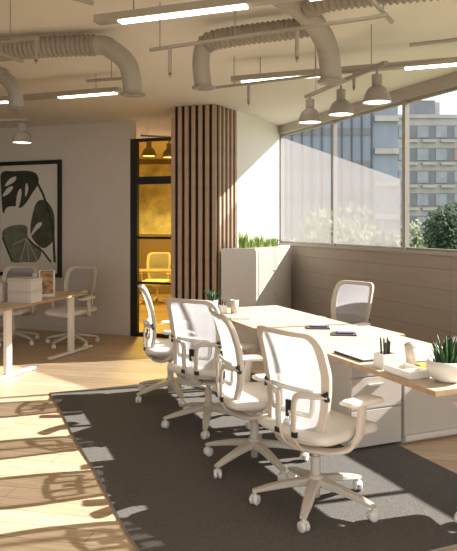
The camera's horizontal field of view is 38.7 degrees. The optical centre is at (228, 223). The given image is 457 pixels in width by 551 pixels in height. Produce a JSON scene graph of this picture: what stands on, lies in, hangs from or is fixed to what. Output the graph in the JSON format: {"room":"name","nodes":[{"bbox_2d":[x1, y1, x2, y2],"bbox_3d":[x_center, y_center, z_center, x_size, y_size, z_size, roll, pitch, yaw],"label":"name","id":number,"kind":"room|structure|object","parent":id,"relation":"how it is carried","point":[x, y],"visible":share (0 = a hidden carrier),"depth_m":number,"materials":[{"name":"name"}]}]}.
{"room":"open-plan office","nodes":[
{"label":"open-plan office","id":0,"kind":"room"},
{"bbox_2d":[0,121,135,331],"bbox_3d":[-3.722,0.055,9.708,5.214,2.890,0.139,0,0,21],"label":"wall","id":1,"kind":"structure","parent":0,"point":[95,157],"depth_m":8.94,"materials":[{"name":"white paint"}]},
{"bbox_2d":[0,160,61,277],"bbox_3d":[-2.862,-0.075,9.289,1.120,1.650,0.036,0,0,21],"label":"picture","id":2,"kind":"object","parent":1,"relation":"attached to","point":[30,191],"visible":0.99,"depth_m":9.28,"materials":[{"name":"black"}]},
{"bbox_2d":[0,323,129,335],"bbox_3d":[-3.756,1.475,9.640,5.201,0.050,0.012,0,0,21],"label":"baseboard","id":3,"kind":"structure","parent":1,"relation":"attached to","point":[1,324],"depth_m":9.02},
{"bbox_2d":[130,137,170,337],"bbox_3d":[-0.832,0.180,8.579,1.020,2.640,0.060,0,0,21],"label":"door","id":4,"kind":"structure","parent":1,"relation":"in","point":[135,180],"depth_m":8.70,"materials":[{"name":"black metal"}]},
{"bbox_2d":[139,159,170,293],"bbox_3d":[-1.300,0.055,14.000,4.600,2.890,0.120,0,0,0],"label":"wall","id":5,"kind":"structure","parent":0,"point":[146,246],"depth_m":13.94,"materials":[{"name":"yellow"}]},
{"bbox_2d":[139,164,170,233],"bbox_3d":[-1.468,-0.530,13.930,1.385,1.520,0.040,0,0,0],"label":"wall art","id":6,"kind":"object","parent":5,"relation":"attached to","point":[154,199],"visible":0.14,"depth_m":13.92,"materials":[{"name":"beige plastic"}]},
{"bbox_2d":[0,0,456,158],"bbox_3d":[-0.632,-1.465,6.750,11.736,0.150,18.500,0,0,0],"label":"ceiling","id":7,"kind":"structure","parent":0,"point":[281,102],"depth_m":5.53,"materials":[{"name":"paint"}]},
{"bbox_2d":[0,52,22,62],"bbox_3d":[-1.442,-1.229,4.136,0.024,0.322,0.371,0,0,23],"label":"pipe","id":8,"kind":"object","parent":7,"relation":"hanging from","point":[1,53],"visible":1,"depth_m":4.20,"materials":[{"name":"white metal"}]},
{"bbox_2d":[0,67,26,110],"bbox_3d":[-2.276,-1.123,5.491,1.316,0.390,0.159,0,0,19],"label":"air duct","id":9,"kind":"object","parent":7,"relation":"hanging from","point":[14,91],"visible":1,"depth_m":5.26,"materials":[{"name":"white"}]},
{"bbox_2d":[0,111,27,121],"bbox_3d":[-2.415,-1.229,6.785,0.682,0.322,0.030,0,0,11],"label":"track","id":10,"kind":"object","parent":7,"relation":"hanging from","point":[18,118],"visible":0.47,"depth_m":6.74,"materials":[{"name":"white metal"}]},
{"bbox_2d":[11,121,31,143],"bbox_3d":[-2.141,-0.954,6.740,0.210,0.228,0.210,0,0,0],"label":"pendant lamp","id":11,"kind":"object","parent":10,"relation":"hanging from","point":[21,136],"visible":1,"depth_m":6.69,"materials":[{"name":"white metal"}]},
{"bbox_2d":[0,1,38,63],"bbox_3d":[-1.391,-1.185,4.062,0.473,0.410,0.024,0,0,19],"label":"pipe","id":12,"kind":"object","parent":7,"relation":"hanging from","point":[35,39],"visible":1,"depth_m":4.00,"materials":[{"name":"white metal"}]},
{"bbox_2d":[0,74,121,103],"bbox_3d":[-2.207,-1.289,6.378,2.600,0.202,0.075,0,0,21],"label":"linear light","id":13,"kind":"object","parent":7,"relation":"hanging from","point":[108,90],"visible":0.84,"depth_m":6.07,"materials":[{"name":"beige metal"}]},
{"bbox_2d":[58,92,116,98],"bbox_3d":[-1.313,-1.194,6.041,0.610,0.012,0.054,0,0,21],"label":"diffuser","id":14,"kind":"object","parent":13,"relation":"attached to","point":[65,95],"depth_m":6.03,"materials":[{"name":"white plastic"}]},
{"bbox_2d":[0,34,145,97],"bbox_3d":[-1.761,-1.140,4.888,2.401,0.464,0.254,0,0,15],"label":"air duct","id":15,"kind":"object","parent":7,"relation":"hanging from","point":[74,45],"visible":0.8,"depth_m":4.64,"materials":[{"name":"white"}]},
{"bbox_2d":[127,93,139,96],"bbox_3d":[-0.680,-0.914,4.630,0.102,0.012,0.102,0,0,0],"label":"diffuser","id":16,"kind":"object","parent":15,"relation":"attached to","point":[128,94],"depth_m":4.60,"materials":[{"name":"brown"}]},
{"bbox_2d":[74,0,93,4],"bbox_3d":[-0.734,-1.249,3.251,0.129,0.282,0.024,0,0,-42],"label":"pipe","id":17,"kind":"object","parent":7,"relation":"hanging from","point":[90,2],"visible":1,"depth_m":3.26,"materials":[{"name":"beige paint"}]},
{"bbox_2d":[86,61,121,81],"bbox_3d":[-0.940,-1.249,5.039,0.353,0.282,0.024,0,0,17],"label":"pipe","id":18,"kind":"object","parent":7,"relation":"hanging from","point":[111,78],"visible":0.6,"depth_m":5.03,"materials":[{"name":"white metal"}]},
{"bbox_2d":[140,134,169,137],"bbox_3d":[-0.975,-1.319,9.400,0.626,0.142,0.030,0,0,-29],"label":"track","id":19,"kind":"object","parent":7,"relation":"hanging from","point":[141,135],"visible":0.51,"depth_m":9.32,"materials":[{"name":"metal"}]},
{"bbox_2d":[142,137,155,156],"bbox_3d":[-1.137,-1.104,9.300,0.212,0.268,0.212,0,0,0],"label":"pendant lamp","id":20,"kind":"object","parent":19,"relation":"hanging from","point":[148,151],"visible":0.94,"depth_m":9.25,"materials":[{"name":"metal"}]},
{"bbox_2d":[162,141,170,157],"bbox_3d":[-0.870,-1.104,9.500,0.212,0.268,0.212,0,0,0],"label":"pendant lamp","id":21,"kind":"object","parent":19,"relation":"hanging from","point":[167,153],"visible":0.66,"depth_m":9.45,"materials":[{"name":"metal"}]},
{"bbox_2d":[94,0,316,25],"bbox_3d":[0.427,-1.289,3.442,2.600,0.202,0.075,0,0,21],"label":"linear light","id":22,"kind":"object","parent":7,"relation":"hanging from","point":[202,7],"visible":1,"depth_m":3.68,"materials":[{"name":"beige"}]},
{"bbox_2d":[118,4,247,23],"bbox_3d":[-0.271,-1.194,3.705,0.790,0.012,0.054,0,0,21],"label":"diffuser","id":23,"kind":"object","parent":22,"relation":"attached to","point":[201,9],"depth_m":3.69,"materials":[{"name":"white plastic"}]},
{"bbox_2d":[192,18,308,90],"bbox_3d":[0.182,-1.144,4.344,0.937,0.431,0.177,0,0,23],"label":"air duct","id":24,"kind":"object","parent":7,"relation":"hanging from","point":[201,53],"visible":0.72,"depth_m":4.36,"materials":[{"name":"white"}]},
{"bbox_2d":[198,87,209,90],"bbox_3d":[-0.172,-0.934,4.500,0.090,0.012,0.090,0,0,0],"label":"diffuser","id":25,"kind":"object","parent":24,"relation":"attached to","point":[199,88],"depth_m":4.49,"materials":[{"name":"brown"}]},
{"bbox_2d":[149,2,388,77],"bbox_3d":[0.172,-1.150,3.765,1.503,0.480,0.024,0,0,27],"label":"pipe","id":26,"kind":"object","parent":7,"relation":"hanging from","point":[296,29],"visible":1,"depth_m":3.74,"materials":[{"name":"white metal"}]},
{"bbox_2d":[231,57,319,82],"bbox_3d":[0.390,-1.275,5.365,0.750,0.203,0.075,0,0,21],"label":"linear light","id":27,"kind":"object","parent":7,"relation":"hanging from","point":[273,75],"depth_m":5.34,"materials":[{"name":"beige metal"}]},
{"bbox_2d":[241,76,316,82],"bbox_3d":[0.437,-1.194,5.347,0.690,0.012,0.054,0,0,21],"label":"diffuser","id":28,"kind":"object","parent":27,"relation":"attached to","point":[248,78],"depth_m":5.38,"materials":[{"name":"white plastic"}]},
{"bbox_2d":[215,48,444,105],"bbox_3d":[0.669,-1.177,5.015,1.936,0.425,0.024,0,0,30],"label":"pipe","id":29,"kind":"object","parent":7,"relation":"hanging from","point":[353,71],"visible":0.89,"depth_m":5.01,"materials":[{"name":"white metal"}]},
{"bbox_2d":[304,24,387,97],"bbox_3d":[0.856,-1.229,4.935,0.030,0.322,1.235,0,0,-19],"label":"track","id":30,"kind":"object","parent":7,"relation":"hanging from","point":[371,68],"visible":0.77,"depth_m":4.70,"materials":[{"name":"white metal"}]},
{"bbox_2d":[298,95,321,124],"bbox_3d":[0.677,-0.954,5.400,0.202,0.228,0.202,0,0,0],"label":"pendant lamp","id":31,"kind":"object","parent":30,"relation":"hanging from","point":[309,116],"visible":1,"depth_m":5.35,"materials":[{"name":"white metal"}]},
{"bbox_2d":[299,121,319,123],"bbox_3d":[0.677,-0.848,5.400,0.186,0.001,0.186,0,0,0],"label":"diffuser","id":32,"kind":"object","parent":31,"relation":"attached to","point":[305,122],"depth_m":5.43,"materials":[{"name":"white plastic"}]},
{"bbox_2d":[328,85,353,116],"bbox_3d":[0.867,-0.954,5.010,0.202,0.228,0.202,0,0,0],"label":"pendant lamp","id":33,"kind":"object","parent":30,"relation":"hanging from","point":[341,107],"visible":1,"depth_m":4.97,"materials":[{"name":"white metal"}]},
{"bbox_2d":[329,113,351,115],"bbox_3d":[0.867,-0.848,5.010,0.186,0.001,0.186,0,0,0],"label":"diffuser","id":34,"kind":"object","parent":33,"relation":"attached to","point":[334,114],"depth_m":5.03,"materials":[{"name":"white plastic"}]},
{"bbox_2d":[362,70,391,105],"bbox_3d":[1.030,-0.954,4.510,0.202,0.228,0.202,0,0,0],"label":"pendant lamp","id":35,"kind":"object","parent":30,"relation":"hanging from","point":[377,94],"visible":1,"depth_m":4.46,"materials":[{"name":"white metal"}]},
{"bbox_2d":[363,100,390,103],"bbox_3d":[1.030,-0.848,4.510,0.186,0.001,0.186,0,0,0],"label":"diffuser","id":36,"kind":"object","parent":35,"relation":"attached to","point":[374,101],"depth_m":4.54,"materials":[{"name":"white plastic"}]},
{"bbox_2d":[272,0,438,84],"bbox_3d":[0.674,-1.141,3.492,1.024,0.507,1.140,0,0,38],"label":"air duct","id":37,"kind":"object","parent":7,"relation":"hanging from","point":[305,12],"visible":0.93,"depth_m":3.94,"materials":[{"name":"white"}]},
{"bbox_2d":[324,80,338,84],"bbox_3d":[0.652,-0.894,4.120,0.102,0.012,0.102,0,0,0],"label":"diffuser","id":38,"kind":"object","parent":37,"relation":"attached to","point":[326,82],"depth_m":4.09,"materials":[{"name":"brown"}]},
{"bbox_2d":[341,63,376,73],"bbox_3d":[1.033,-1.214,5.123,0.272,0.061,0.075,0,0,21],"label":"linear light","id":39,"kind":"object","parent":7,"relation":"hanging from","point":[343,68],"depth_m":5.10,"materials":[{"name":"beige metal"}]},
{"bbox_2d":[369,0,393,23],"bbox_3d":[0.810,-1.259,3.459,0.024,0.262,0.475,0,0,28],"label":"pipe","id":40,"kind":"object","parent":7,"relation":"hanging from","point":[375,4],"visible":1,"depth_m":3.45,"materials":[{"name":"white metal"}]},
{"bbox_2d":[372,57,456,71],"bbox_3d":[1.420,-1.209,4.977,0.616,0.071,0.075,0,0,21],"label":"linear light","id":41,"kind":"object","parent":7,"relation":"hanging from","point":[448,62],"depth_m":4.92,"materials":[{"name":"beige metal"}]},
{"bbox_2d":[405,63,456,69],"bbox_3d":[1.724,-1.194,4.863,0.780,0.012,0.054,0,0,21],"label":"diffuser","id":42,"kind":"object","parent":41,"relation":"attached to","point":[432,65],"depth_m":4.91,"materials":[{"name":"white plastic"}]},
{"bbox_2d":[410,38,456,46],"bbox_3d":[1.321,-1.249,3.980,0.410,0.282,0.024,0,0,25],"label":"pipe","id":43,"kind":"object","parent":7,"relation":"hanging from","point":[450,39],"visible":1,"depth_m":4.00,"materials":[{"name":"white metal"}]},
{"bbox_2d":[0,294,456,550],"bbox_3d":[-0.632,1.560,6.750,11.736,0.120,18.500,0,0,0],"label":"floor","id":44,"kind":"structure","parent":0,"point":[52,499],"depth_m":4.42,"materials":[{"name":"brown wood"}]},
{"bbox_2d":[0,266,39,346],"bbox_3d":[-2.729,1.022,8.194,0.670,0.953,0.650,0,0,8],"label":"office chair","id":45,"kind":"object","parent":44,"relation":"on","point":[10,271],"visible":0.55,"depth_m":8.31,"materials":[{"name":"beige plastic"}]},
{"bbox_2d":[0,300,46,379],"bbox_3d":[-2.657,1.136,6.519,1.544,0.728,0.804,0,0,21],"label":"desk","id":46,"kind":"object","parent":44,"relation":"on","point":[6,308],"visible":0.94,"depth_m":6.30,"materials":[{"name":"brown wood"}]},
{"bbox_2d":[0,281,7,301],"bbox_3d":[-2.330,0.675,6.520,0.268,0.193,0.208,0,0,15],"label":"storage box","id":47,"kind":"object","parent":46,"relation":"on","point":[3,284],"visible":0.58,"depth_m":6.43,"materials":[{"name":"beige"}]},
{"bbox_2d":[7,289,41,302],"bbox_3d":[-2.020,0.713,6.450,0.268,0.118,0.208,0,0,15],"label":"storage box","id":48,"kind":"object","parent":46,"relation":"on","point":[34,296],"visible":0.87,"depth_m":6.36,"materials":[{"name":"beige cardboard"}]},
{"bbox_2d":[7,277,41,290],"bbox_3d":[-2.020,0.594,6.450,0.268,0.118,0.208,0,0,15],"label":"storage box","id":49,"kind":"object","parent":48,"relation":"on","point":[16,283],"visible":1,"depth_m":6.36,"materials":[{"name":"beige cardboard"}]},
{"bbox_2d":[1,290,91,359],"bbox_3d":[-2.359,1.136,7.486,1.576,0.728,1.226,0,0,21],"label":"desk","id":50,"kind":"object","parent":44,"relation":"on","point":[59,295],"visible":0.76,"depth_m":7.47,"materials":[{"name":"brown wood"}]},
{"bbox_2d":[39,270,54,296],"bbox_3d":[-1.955,0.636,7.000,0.162,0.270,0.221,0,0,-14],"label":"picture frame","id":51,"kind":"object","parent":50,"relation":"on","point":[48,276],"visible":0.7,"depth_m":6.90,"materials":[{"name":"white paper"}]},
{"bbox_2d":[45,266,99,348],"bbox_3d":[-1.966,1.022,8.077,0.670,0.953,0.650,0,0,24],"label":"office chair","id":52,"kind":"object","parent":44,"relation":"on","point":[77,278],"visible":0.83,"depth_m":8.19,"materials":[{"name":"beige plastic"}]},
{"bbox_2d":[139,252,170,303],"bbox_3d":[-1.359,1.022,12.174,0.670,0.953,0.650,0,0,8],"label":"office chair","id":53,"kind":"object","parent":44,"relation":"on","point":[155,260],"visible":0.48,"depth_m":12.37,"materials":[{"name":"beige plastic"}]},
{"bbox_2d":[139,269,170,272],"bbox_3d":[-1.350,1.135,10.900,1.000,0.730,0.600,0,0,0],"label":"table","id":54,"kind":"object","parent":44,"relation":"on","point":[140,270],"visible":0.06,"depth_m":10.68,"materials":[{"name":"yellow wood"}]},
{"bbox_2d":[171,104,236,306],"bbox_3d":[-0.178,0.055,8.047,0.570,2.890,1.090,0,0,28],"label":"column","id":55,"kind":"structure","parent":44,"relation":"on","point":[203,137],"depth_m":7.62,"materials":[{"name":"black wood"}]},
{"bbox_2d":[49,373,456,550],"bbox_3d":[0.021,1.493,4.495,2.001,0.012,3.536,0,0,-23],"label":"rug","id":56,"kind":"object","parent":44,"relation":"on","point":[159,483],"visible":0.7,"depth_m":3.69,"materials":[{"name":"carpet"}]},
{"bbox_2d":[135,284,205,406],"bbox_3d":[-0.472,1.008,5.599,0.650,0.953,0.670,0,0,-8],"label":"office chair","id":57,"kind":"object","parent":56,"relation":"on","point":[159,351],"visible":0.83,"depth_m":5.46,"materials":[{"name":"beige plastic"}]},
{"bbox_2d":[161,297,255,439],"bbox_3d":[-0.131,1.008,4.840,0.670,0.953,0.650,0,0,34],"label":"office chair","id":58,"kind":"object","parent":56,"relation":"on","point":[195,338],"visible":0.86,"depth_m":4.66,"materials":[{"name":"beige plastic"}]},
{"bbox_2d":[203,308,308,480],"bbox_3d":[0.188,1.008,4.032,0.650,0.953,0.670,0,0,-14],"label":"office chair","id":59,"kind":"object","parent":56,"relation":"on","point":[241,397],"visible":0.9,"depth_m":3.90,"materials":[{"name":"beige plastic"}]},
{"bbox_2d":[210,305,356,390],"bbox_3d":[0.365,1.129,5.401,0.770,0.714,1.375,0,0,-23],"label":"desk","id":60,"kind":"object","parent":56,"relation":"on","point":[273,316],"visible":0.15,"depth_m":5.25,"materials":[{"name":"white wood"}]},
{"bbox_2d":[202,288,221,305],"bbox_3d":[-0.137,0.661,5.750,0.185,0.220,0.166,0,0,0],"label":"potted succulent","id":61,"kind":"object","parent":60,"relation":"on","point":[213,297],"visible":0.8,"depth_m":5.72,"materials":[{"name":"green plant"}]},
{"bbox_2d":[218,305,226,313],"bbox_3d":[-0.050,0.737,5.620,0.060,0.070,0.060,0,0,-23],"label":"pencil holder","id":62,"kind":"object","parent":60,"relation":"on","point":[223,309],"visible":0.89,"depth_m":5.59,"materials":[{"name":"white ceramic"}]},
{"bbox_2d":[230,299,238,313],"bbox_3d":[0.050,0.714,5.620,0.076,0.115,0.076,0,0,0],"label":"paper cup","id":63,"kind":"object","parent":60,"relation":"on","point":[234,302],"visible":1,"depth_m":5.59,"materials":[{"name":"beige paper"}]},
{"bbox_2d":[231,316,250,318],"bbox_3d":[0.100,0.764,5.300,0.160,0.014,0.090,0,0,0],"label":"pad","id":64,"kind":"object","parent":60,"relation":"on","point":[232,317],"visible":1,"depth_m":5.27,"materials":[{"name":"white paper"}]},
{"bbox_2d":[306,325,329,329],"bbox_3d":[0.665,0.766,4.822,0.172,0.010,0.130,0,0,5],"label":"notebook","id":65,"kind":"object","parent":60,"relation":"on","point":[307,326],"visible":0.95,"depth_m":4.78,"materials":[{"name":"grey paper"}]},
{"bbox_2d":[311,325,326,326],"bbox_3d":[0.669,0.757,4.822,0.115,0.008,0.070,0,0,5],"label":"phone","id":66,"kind":"object","parent":65,"relation":"on","point":[311,325],"visible":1,"depth_m":4.79,"materials":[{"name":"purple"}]},
{"bbox_2d":[249,325,383,532],"bbox_3d":[0.486,1.008,3.458,0.650,0.953,0.670,0,0,-40],"label":"office chair","id":67,"kind":"object","parent":56,"relation":"on","point":[298,378],"visible":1,"depth_m":3.28,"materials":[{"name":"beige plastic"}]},
{"bbox_2d":[328,358,400,447],"bbox_3d":[0.919,1.139,4.494,0.410,0.682,0.397,0,0,-23],"label":"drawer pedestal","id":68,"kind":"object","parent":56,"relation":"on","point":[348,381],"visible":0.5,"depth_m":4.34,"materials":[{"name":"beige laminate"}]},
{"bbox_2d":[294,325,456,396],"bbox_3d":[1.012,1.129,3.975,0.860,0.714,1.753,0,0,-23],"label":"desk","id":69,"kind":"object","parent":56,"relation":"on","point":[368,337],"visible":0.29,"depth_m":4.03,"materials":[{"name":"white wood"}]},
{"bbox_2d":[331,331,356,335],"bbox_3d":[0.807,0.766,4.538,0.172,0.010,0.130,0,0,7],"label":"notebook","id":70,"kind":"object","parent":69,"relation":"on","point":[334,333],"visible":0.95,"depth_m":4.48,"materials":[{"name":"grey paper"}]},
{"bbox_2d":[336,331,352,333],"bbox_3d":[0.811,0.757,4.538,0.115,0.008,0.070,0,0,7],"label":"phone","id":71,"kind":"object","parent":70,"relation":"on","point":[337,332],"visible":1,"depth_m":4.51,"materials":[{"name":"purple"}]},
{"bbox_2d":[334,347,375,361],"bbox_3d":[0.782,0.762,3.800,0.200,0.016,0.300,0,0,-23],"label":"laptop","id":72,"kind":"object","parent":69,"relation":"on","point":[361,354],"visible":0.74,"depth_m":3.79,"materials":[{"name":"grey"}]},
{"bbox_2d":[373,351,397,369],"bbox_3d":[0.845,0.733,3.500,0.090,0.078,0.090,0,0,-23],"label":"pencil holder","id":73,"kind":"object","parent":69,"relation":"on","point":[379,360],"visible":0.67,"depth_m":3.47,"materials":[{"name":"white ceramic"}]},
{"bbox_2d":[380,337,381,353],"bbox_3d":[0.820,0.685,3.489,0.018,0.157,0.010,0,0,-23],"label":"pencil","id":74,"kind":"object","parent":73,"relation":"in","point":[380,337],"visible":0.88,"depth_m":3.48,"materials":[{"name":"grey"}]},
{"bbox_2d":[383,338,384,354],"bbox_3d":[0.841,0.689,3.510,0.010,0.149,0.015,0,0,-23],"label":"pencil","id":75,"kind":"object","parent":73,"relation":"in","point":[383,338],"visible":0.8,"depth_m":3.51,"materials":[{"name":"grey"}]},
{"bbox_2d":[384,362,430,379],"bbox_3d":[0.915,0.752,3.335,0.131,0.036,0.211,0,0,-23],"label":"tray","id":76,"kind":"object","parent":69,"relation":"on","point":[402,369],"visible":0.92,"depth_m":3.31,"materials":[{"name":"white plastic"}]},
{"bbox_2d":[404,342,417,363],"bbox_3d":[1.010,0.716,3.600,0.076,0.112,0.076,0,0,0],"label":"paper cup","id":77,"kind":"object","parent":69,"relation":"on","point":[410,347],"visible":0.94,"depth_m":3.58,"materials":[{"name":"beige paper"}]},
{"bbox_2d":[414,362,425,368],"bbox_3d":[1.005,0.749,3.380,0.055,0.045,0.055,0,0,-23],"label":"block","id":78,"kind":"object","parent":69,"relation":"on","point":[423,365],"visible":0.41,"depth_m":3.36,"materials":[{"name":"yellow paper"}]},
{"bbox_2d":[426,332,456,382],"bbox_3d":[1.070,0.653,3.190,0.196,0.238,0.196,0,0,0],"label":"potted succulent","id":79,"kind":"object","parent":69,"relation":"on","point":[442,367],"visible":1,"depth_m":3.14,"materials":[{"name":"green plant"}]},
{"bbox_2d":[426,356,456,382],"bbox_3d":[1.070,0.719,3.190,0.196,0.105,0.196,0,0,0],"label":"pot","id":80,"kind":"object","parent":79,"relation":"attached to","point":[444,370],"depth_m":3.13,"materials":[{"name":"white ceramic"}]},
{"bbox_2d":[452,400,456,522],"bbox_3d":[1.468,1.008,3.218,0.670,0.953,0.650,0,0,-16],"label":"office chair","id":81,"kind":"object","parent":56,"relation":"on","point":[454,402],"visible":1,"depth_m":3.23,"materials":[{"name":"beige plastic"}]},
{"bbox_2d":[221,245,290,352],"bbox_3d":[0.435,0.892,8.146,0.330,1.215,1.593,0,0,28],"label":"cabinet","id":82,"kind":"object","parent":44,"relation":"on","point":[257,276],"visible":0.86,"depth_m":7.58,"materials":[{"name":"beige laminate"}]},
{"bbox_2d":[237,232,248,247],"bbox_3d":[0.176,0.180,7.704,0.173,0.209,0.168,0,0,0],"label":"grass tuft","id":83,"kind":"object","parent":82,"relation":"on","point":[243,241],"visible":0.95,"depth_m":7.67,"materials":[{"name":"green plant"}]},
{"bbox_2d":[246,236,256,247],"bbox_3d":[0.270,0.210,7.852,0.183,0.150,0.162,0,0,0],"label":"grass tuft","id":84,"kind":"object","parent":82,"relation":"on","point":[251,243],"visible":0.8,"depth_m":7.82,"materials":[{"name":"green plant"}]},
{"bbox_2d":[221,245,290,250],"bbox_3d":[0.430,0.300,8.148,0.321,0.030,1.593,0,0,28],"label":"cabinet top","id":85,"kind":"object","parent":82,"relation":"on","point":[280,247],"depth_m":7.88,"materials":[{"name":"beige laminate"}]},
{"bbox_2d":[254,234,264,246],"bbox_3d":[0.376,0.202,8.009,0.161,0.166,0.172,0,0,0],"label":"grass tuft","id":86,"kind":"object","parent":82,"relation":"on","point":[259,240],"visible":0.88,"depth_m":7.97,"materials":[{"name":"green plant"}]},
{"bbox_2d":[262,238,270,246],"bbox_3d":[0.474,0.225,8.152,0.170,0.120,0.151,0,0,-25],"label":"grass tuft","id":87,"kind":"object","parent":82,"relation":"on","point":[267,242],"visible":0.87,"depth_m":8.11,"materials":[{"name":"green plant"}]},
{"bbox_2d":[267,237,279,245],"bbox_3d":[0.586,0.217,8.286,0.180,0.135,0.163,0,0,-34],"label":"grass tuft","id":88,"kind":"object","parent":82,"relation":"on","point":[274,242],"visible":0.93,"depth_m":8.26,"materials":[{"name":"green plant"}]},
{"bbox_2d":[321,280,373,325],"bbox_3d":[1.006,1.022,6.007,0.650,0.953,0.670,0,0,-39],"label":"office chair","id":89,"kind":"object","parent":44,"relation":"on","point":[351,301],"visible":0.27,"depth_m":6.16,"materials":[{"name":"beige plastic"}]},
{"bbox_2d":[399,384,456,442],"bbox_3d":[1.393,1.215,4.630,0.530,0.570,0.273,0,0,-23],"label":"base cabinet","id":90,"kind":"object","parent":44,"relation":"on","point":[424,416],"visible":0.44,"depth_m":4.48,"materials":[{"name":"beige laminate"}]},
{"bbox_2d":[237,111,279,246],"bbox_3d":[0.354,0.055,8.621,0.140,2.890,1.407,0,0,26],"label":"wall","id":91,"kind":"structure","parent":0,"point":[258,140],"depth_m":8.52,"materials":[{"name":"white paint"}]},
{"bbox_2d":[279,71,456,133],"bbox_3d":[2.938,-1.330,3.993,0.099,0.120,11.449,0,0,-23],"label":"trim","id":92,"kind":"structure","parent":91,"relation":"attached to","point":[447,81],"depth_m":6.62,"materials":[{"name":"beige paint"}]},
{"bbox_2d":[279,243,456,345],"bbox_3d":[2.991,0.932,4.015,0.183,1.336,11.449,0,0,-23],"label":"wall","id":93,"kind":"structure","parent":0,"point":[415,295],"depth_m":6.88,"materials":[{"name":"wood"}]},
{"bbox_2d":[280,120,332,245],"bbox_3d":[1.027,-0.503,8.582,0.055,1.534,1.406,0,0,-23],"label":"window","id":94,"kind":"structure","parent":93,"relation":"attached to","point":[329,122],"depth_m":8.52,"materials":[{"name":"beige paint"}]},
{"bbox_2d":[281,137,330,242],"bbox_3d":[0.995,-0.497,8.558,0.008,1.461,1.335,0,0,-23],"label":"window blind","id":95,"kind":"object","parent":94,"relation":"attached to","point":[305,171],"visible":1,"depth_m":8.52,"materials":[{"name":"fabric"}]},
{"bbox_2d":[333,100,403,249],"bbox_3d":[1.562,-0.503,7.310,0.055,1.534,1.354,0,0,-23],"label":"window","id":96,"kind":"structure","parent":93,"relation":"attached to","point":[401,102],"depth_m":7.04,"materials":[{"name":"beige paint"}]},
{"bbox_2d":[333,156,400,246],"bbox_3d":[1.525,-0.299,7.295,0.009,1.066,1.305,0,0,-23],"label":"window blind","id":97,"kind":"object","parent":96,"relation":"attached to","point":[366,201],"visible":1,"depth_m":7.32,"materials":[{"name":"fabric"}]},
{"bbox_2d":[404,86,456,252],"bbox_3d":[2.089,-0.503,6.054,0.055,1.534,1.370,0,0,-23],"label":"window","id":98,"kind":"structure","parent":93,"relation":"attached to","point":[406,102],"depth_m":6.66,"materials":[{"name":"beige paint"}]},
{"label":"outside","id":99,"kind":"structure","parent":0,"visible":0},
{"bbox_3d":[60.000,11.000,60.000,300.000,1.000,240.000,0,0,0],"label":"ground","id":100,"kind":"structure","parent":99,"visible":0},
{"bbox_2d":[316,210,331,242],"bbox_3d":[6.282,4.604,34.045,5.732,11.803,6.467,0,0,0],"label":"tree","id":101,"kind":"object","parent":100,"relation":"on","point":[331,210],"visible":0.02,"depth_m":32.23,"materials":[{"name":"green plant"}]},
{"bbox_2d":[284,106,398,241],"bbox_3d":[9.344,-2.500,64.800,12.604,26.000,10.400,0,0,0],"label":"office building","id":102,"kind":"structure","parent":100,"relation":"on","point":[370,141],"depth_m":60.01,"materials":[{"name":"blue glass"}]},
{"bbox_2d":[401,219,432,247],"bbox_3d":[11.850,5.084,40.110,4.826,10.844,4.661,0,0,0],"label":"tree","id":103,"kind":"object","parent":100,"relation":"on","point":[416,242],"visible":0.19,"depth_m":39.25,"materials":[{"name":"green plant"}]},
{"bbox_2d":[398,100,456,242],"bbox_3d":[31.463,-3.382,93.850,18.173,27.763,12.900,0,0,0],"label":"apartment building","id":104,"kind":"structure","parent":100,"relation":"on","point":[432,134],"depth_m":87.93,"materials":[{"name":"concrete"}]},
{"bbox_2d":[421,201,456,249],"bbox_3d":[9.038,4.758,25.835,2.630,11.496,2.840,0,0,0],"label":"tree","id":105,"kind":"object","parent":100,"relation":"on","point":[442,227],"visible":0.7,"depth_m":25.36,"materials":[{"name":"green plant"}]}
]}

